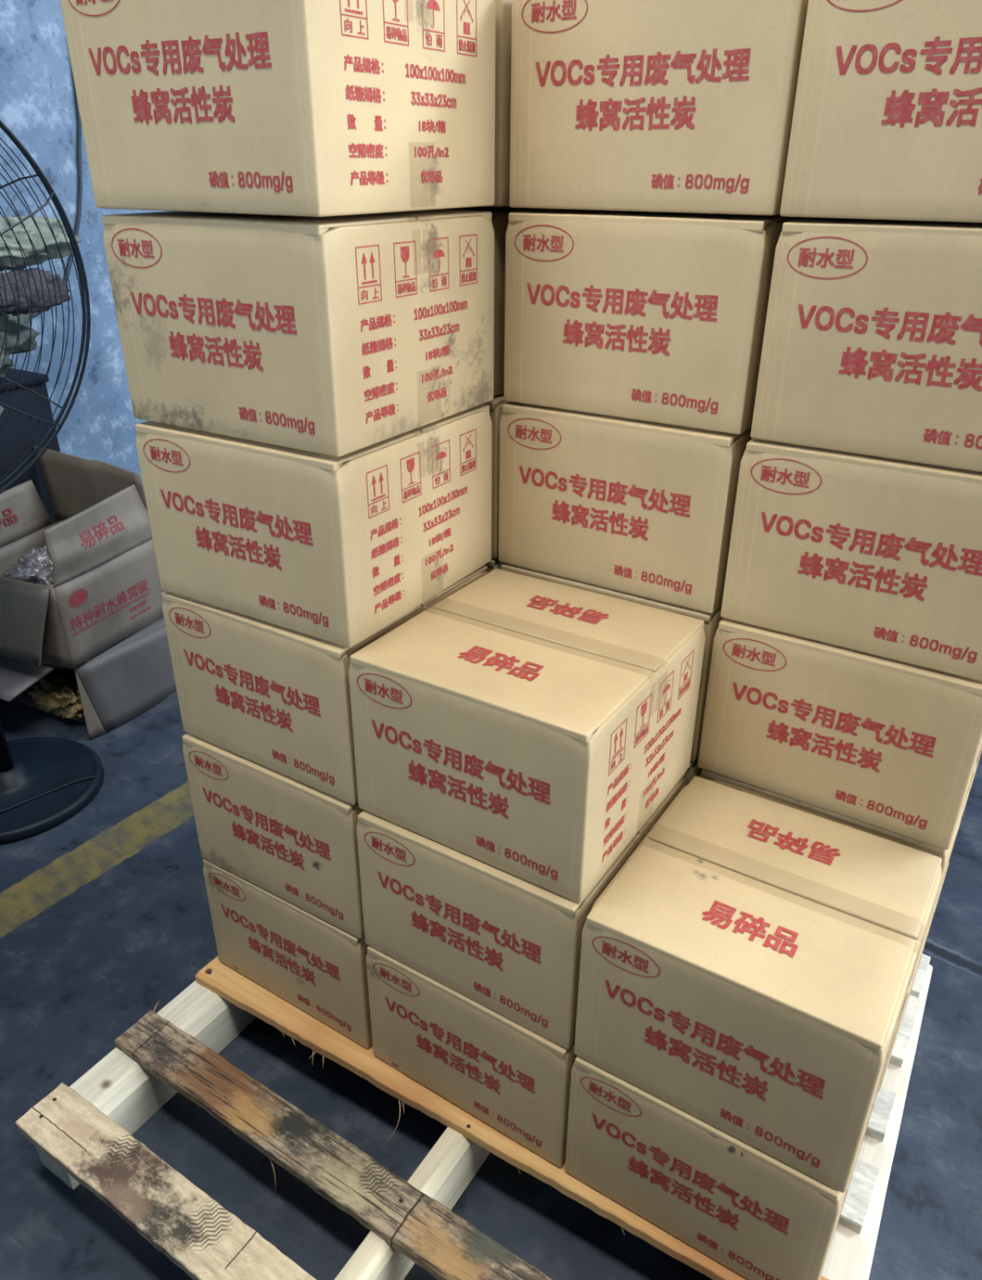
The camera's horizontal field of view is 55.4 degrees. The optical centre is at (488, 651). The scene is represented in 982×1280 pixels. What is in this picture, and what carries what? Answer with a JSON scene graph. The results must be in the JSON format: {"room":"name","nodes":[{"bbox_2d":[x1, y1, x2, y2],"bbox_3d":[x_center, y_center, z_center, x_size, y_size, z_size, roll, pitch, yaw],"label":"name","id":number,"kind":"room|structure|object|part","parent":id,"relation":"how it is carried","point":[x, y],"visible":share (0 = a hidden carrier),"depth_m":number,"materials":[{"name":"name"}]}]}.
{"room":"warehouse","nodes":[
{"label":"warehouse","id":0,"kind":"room"},
{"bbox_2d":[0,0,168,486],"bbox_3d":[-1.333,-1.895,2.570,0.150,3.600,8.800,17,32,28],"label":"wall","id":1,"kind":"structure","parent":0,"point":[37,106],"depth_m":2.83,"materials":[{"name":"blue paint"}]},
{"bbox_2d":[31,71,82,318],"bbox_3d":[-1.287,-1.678,2.593,0.011,1.436,0.417,17,32,28],"label":"hanging cable","id":2,"kind":"object","parent":1,"relation":"hanging from","point":[78,118],"visible":0.57,"depth_m":2.81,"materials":[{"name":"blue plastic"}]},
{"bbox_2d":[0,693,981,1279],"bbox_3d":[1.502,0.598,1.821,6.900,0.100,8.800,17,32,28],"label":"floor","id":3,"kind":"structure","parent":0,"point":[105,917],"depth_m":1.52,"materials":[{"name":"blue paint"}]},
{"bbox_2d":[0,367,60,524],"bbox_3d":[-1.519,-0.298,2.534,0.360,0.805,0.710,17,32,28],"label":"stool","id":4,"kind":"object","parent":3,"relation":"on","point":[33,473],"visible":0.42,"depth_m":2.52,"materials":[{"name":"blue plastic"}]},
{"bbox_2d":[0,311,39,377],"bbox_3d":[-1.347,-0.796,2.364,0.320,0.234,0.460,17,32,28],"label":"woven sack","id":5,"kind":"object","parent":4,"relation":"on","point":[11,324],"visible":0.7,"depth_m":2.41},
{"bbox_2d":[0,267,71,315],"bbox_3d":[-1.163,-0.885,2.305,0.100,0.104,0.280,17,32,28],"label":"cloth","id":6,"kind":"object","parent":5,"relation":"on","point":[11,309],"visible":0.88,"depth_m":2.31,"materials":[{"name":"fabric"}]},
{"bbox_2d":[0,215,82,271],"bbox_3d":[-1.259,-1.011,2.322,0.320,0.148,0.560,17,32,28],"label":"woven sack","id":7,"kind":"object","parent":6,"relation":"on","point":[19,230],"visible":0.8,"depth_m":2.33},
{"bbox_2d":[0,120,103,844],"bbox_3d":[-1.168,-0.317,1.781,0.428,1.540,0.886,17,32,28],"label":"floor fan","id":8,"kind":"object","parent":3,"relation":"on","point":[45,782],"visible":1,"depth_m":2.07,"materials":[{"name":"black metal"}]},
{"bbox_3d":[-1.104,-0.476,1.829,0.063,0.334,0.313,17,32,28],"label":"fan blade","id":9,"kind":"part","parent":8,"relation":"part of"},
{"bbox_2d":[0,616,177,739],"bbox_3d":[-1.133,0.044,2.535,0.427,0.199,0.553,17,32,28],"label":"carton","id":10,"kind":"object","parent":3,"relation":"on","point":[135,674],"visible":0.48,"depth_m":2.45,"materials":[{"name":"grey cardboard"}]},
{"bbox_2d":[27,666,84,719],"bbox_3d":[-1.132,0.106,2.499,0.250,0.124,0.140,17,32,28],"label":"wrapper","id":11,"kind":"object","parent":10,"relation":"in","point":[57,692],"visible":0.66,"depth_m":2.46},
{"bbox_2d":[0,446,165,670],"bbox_3d":[-1.139,-0.248,2.417,0.384,0.427,0.437,11,29,19],"label":"carton","id":12,"kind":"object","parent":10,"relation":"on","point":[106,589],"visible":1,"depth_m":2.39,"materials":[{"name":"grey cardboard"}]},
{"bbox_2d":[2,545,53,586],"bbox_3d":[-1.119,-0.185,2.397,0.230,0.190,0.230,17,32,28],"label":"bag","id":13,"kind":"object","parent":12,"relation":"in","point":[37,566],"visible":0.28,"depth_m":2.33,"materials":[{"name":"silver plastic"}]},
{"bbox_2d":[15,953,933,1279],"bbox_3d":[0.066,0.652,1.474,1.089,0.118,1.053,17,32,28],"label":"wooden pallet","id":14,"kind":"object","parent":3,"relation":"on","point":[82,1131],"visible":0.25,"depth_m":1.29,"materials":[{"name":"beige wood"}]},
{"bbox_2d":[202,857,372,1048],"bbox_3d":[-0.231,0.405,1.577,0.331,0.225,0.329,17,32,29],"label":"cardboard box","id":15,"kind":"object","parent":14,"relation":"on","point":[312,963],"visible":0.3,"depth_m":1.44,"materials":[{"name":"beige cardboard"}]},
{"bbox_2d":[182,733,364,938],"bbox_3d":[-0.229,0.202,1.471,0.331,0.230,0.329,17,32,29],"label":"cardboard box","id":16,"kind":"object","parent":15,"relation":"on","point":[296,841],"visible":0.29,"depth_m":1.33,"materials":[{"name":"beige cardboard"}]},
{"bbox_2d":[161,564,487,804],"bbox_3d":[-0.223,-0.004,1.366,0.331,0.226,0.329,17,32,29],"label":"cardboard box","id":17,"kind":"object","parent":16,"relation":"on","point":[277,698],"visible":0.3,"depth_m":1.23,"materials":[{"name":"beige cardboard"}]},
{"bbox_2d":[134,404,492,647],"bbox_3d":[-0.218,-0.208,1.261,0.330,0.226,0.328,16,32,27],"label":"cardboard box","id":18,"kind":"object","parent":17,"relation":"on","point":[335,549],"visible":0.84,"depth_m":1.14,"materials":[{"name":"beige cardboard"}]},
{"bbox_2d":[101,208,494,457],"bbox_3d":[-0.216,-0.416,1.155,0.331,0.231,0.329,16,32,27],"label":"cardboard box","id":19,"kind":"object","parent":18,"relation":"on","point":[337,335],"visible":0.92,"depth_m":1.03,"materials":[{"name":"beige cardboard"}]},
{"bbox_2d":[60,0,495,217],"bbox_3d":[-0.215,-0.623,1.042,0.331,0.229,0.329,16,32,28],"label":"cardboard box","id":20,"kind":"object","parent":19,"relation":"on","point":[294,108],"visible":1,"depth_m":0.93,"materials":[{"name":"beige cardboard"}]},
{"bbox_2d":[365,945,577,1167],"bbox_3d":[0.051,0.493,1.410,0.330,0.226,0.329,17,32,29],"label":"cardboard box","id":21,"kind":"object","parent":14,"relation":"on","point":[513,1078],"visible":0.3,"depth_m":1.27,"materials":[{"name":"beige cardboard"}]},
{"bbox_2d":[356,773,685,1048],"bbox_3d":[0.052,0.290,1.308,0.331,0.230,0.329,17,32,29],"label":"cardboard box","id":22,"kind":"object","parent":21,"relation":"on","point":[509,944],"visible":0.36,"depth_m":1.17,"materials":[{"name":"beige cardboard"}]},
{"bbox_2d":[348,568,705,902],"bbox_3d":[0.056,0.082,1.209,0.330,0.228,0.328,17,32,29],"label":"cardboard box","id":23,"kind":"object","parent":22,"relation":"on","point":[528,728],"visible":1,"depth_m":1.10,"materials":[{"name":"beige cardboard"}]},
{"bbox_2d":[564,1011,902,1279],"bbox_3d":[0.329,0.579,1.249,0.330,0.227,0.328,17,32,29],"label":"cardboard box","id":24,"kind":"object","parent":14,"relation":"on","point":[757,1215],"visible":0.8,"depth_m":1.12,"materials":[{"name":"beige cardboard"}]},
{"bbox_2d":[573,776,942,1192],"bbox_3d":[0.332,0.375,1.146,0.331,0.230,0.329,17,32,28],"label":"cardboard box","id":25,"kind":"object","parent":24,"relation":"on","point":[748,968],"visible":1,"depth_m":1.04,"materials":[{"name":"beige cardboard"}]},
{"bbox_2d":[878,862,949,1091],"bbox_3d":[0.522,0.441,1.514,0.331,0.225,0.329,17,32,28],"label":"cardboard box","id":26,"kind":"object","parent":14,"relation":"on","point":[908,995],"visible":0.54,"depth_m":1.33,"materials":[{"name":"beige cardboard"}]},
{"bbox_2d":[699,751,981,980],"bbox_3d":[0.520,0.241,1.407,0.331,0.227,0.329,17,32,28],"label":"cardboard box","id":27,"kind":"object","parent":26,"relation":"on","point":[944,855],"visible":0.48,"depth_m":1.23,"materials":[{"name":"beige cardboard"}]},
{"bbox_2d":[697,617,981,849],"bbox_3d":[0.518,0.040,1.297,0.331,0.229,0.329,17,32,29],"label":"cardboard box","id":28,"kind":"object","parent":27,"relation":"on","point":[890,744],"visible":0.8,"depth_m":1.17,"materials":[{"name":"beige cardboard"}]},
{"bbox_2d":[720,438,981,681],"bbox_3d":[0.525,-0.167,1.193,0.331,0.230,0.329,17,32,29],"label":"cardboard box","id":29,"kind":"object","parent":28,"relation":"on","point":[882,557],"visible":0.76,"depth_m":1.07,"materials":[{"name":"beige cardboard"}]},
{"bbox_2d":[750,217,981,471],"bbox_3d":[0.533,-0.374,1.085,0.331,0.232,0.329,17,32,29],"label":"cardboard box","id":30,"kind":"object","parent":29,"relation":"on","point":[872,345],"visible":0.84,"depth_m":0.98,"materials":[{"name":"beige cardboard"}]},
{"bbox_2d":[780,0,981,222],"bbox_3d":[0.532,-0.582,0.974,0.331,0.229,0.329,17,32,29],"label":"cardboard box","id":31,"kind":"object","parent":30,"relation":"on","point":[886,123],"visible":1,"depth_m":0.90,"materials":[{"name":"beige cardboard"}]},
{"bbox_3d":[0.240,0.355,1.673,0.330,0.227,0.328,17,32,28],"label":"cardboard box","id":32,"kind":"object","parent":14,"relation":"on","visible":0},
{"bbox_2d":[684,756,702,786],"bbox_3d":[0.240,0.153,1.567,0.331,0.228,0.329,17,32,28],"label":"cardboard box","id":33,"kind":"object","parent":32,"relation":"on","point":[693,771],"visible":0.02,"depth_m":1.33,"materials":[{"name":"brown cardboard"}]},
{"bbox_2d":[501,563,722,761],"bbox_3d":[0.240,-0.050,1.460,0.331,0.229,0.329,17,32,28],"label":"cardboard box","id":34,"kind":"object","parent":33,"relation":"on","point":[712,620],"visible":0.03,"depth_m":1.27,"materials":[{"name":"beige cardboard"}]},
{"bbox_2d":[498,401,752,613],"bbox_3d":[0.240,-0.254,1.353,0.330,0.229,0.328,17,32,29],"label":"cardboard box","id":35,"kind":"object","parent":34,"relation":"on","point":[636,507],"visible":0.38,"depth_m":1.22,"materials":[{"name":"beige cardboard"}]},
{"bbox_2d":[503,208,812,434],"bbox_3d":[0.246,-0.462,1.247,0.331,0.230,0.329,16,32,28],"label":"cardboard box","id":36,"kind":"object","parent":35,"relation":"on","point":[646,316],"visible":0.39,"depth_m":1.11,"materials":[{"name":"beige cardboard"}]},
{"bbox_2d":[509,0,808,215],"bbox_3d":[0.251,-0.667,1.134,0.331,0.229,0.329,16,32,28],"label":"cardboard box","id":37,"kind":"object","parent":36,"relation":"on","point":[682,106],"visible":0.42,"depth_m":1.01,"materials":[{"name":"beige cardboard"}]},
{"bbox_3d":[-0.042,0.270,1.835,0.330,0.226,0.328,17,32,28],"label":"cardboard box","id":38,"kind":"object","parent":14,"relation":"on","visible":0},
{"bbox_3d":[-0.042,0.067,1.731,0.330,0.228,0.328,17,32,28],"label":"cardboard box","id":39,"kind":"object","parent":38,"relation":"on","visible":0},
{"bbox_2d":[484,557,505,573],"bbox_3d":[-0.039,-0.136,1.623,0.331,0.228,0.329,17,32,28],"label":"cardboard box","id":40,"kind":"object","parent":39,"relation":"on","point":[495,563],"visible":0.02,"depth_m":1.38,"materials":[{"name":"brown cardboard"}]},
{"bbox_2d":[483,393,510,558],"bbox_3d":[-0.038,-0.341,1.518,0.331,0.229,0.329,17,32,28],"label":"cardboard box","id":41,"kind":"object","parent":40,"relation":"on","point":[495,405],"visible":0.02,"depth_m":1.31,"materials":[{"name":"brown cardboard"}]},
{"bbox_2d":[436,206,547,395],"bbox_3d":[-0.050,-0.551,1.419,0.331,0.230,0.329,17,32,28],"label":"cardboard box","id":42,"kind":"object","parent":41,"relation":"on","point":[500,215],"visible":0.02,"depth_m":1.24,"materials":[{"name":"brown cardboard"}]},
{"bbox_2d":[484,0,513,206],"bbox_3d":[-0.034,-0.756,1.301,0.331,0.229,0.329,17,32,28],"label":"cardboard box","id":43,"kind":"object","parent":42,"relation":"on","point":[503,7],"visible":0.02,"depth_m":1.11,"materials":[{"name":"brown cardboard"}]}
]}

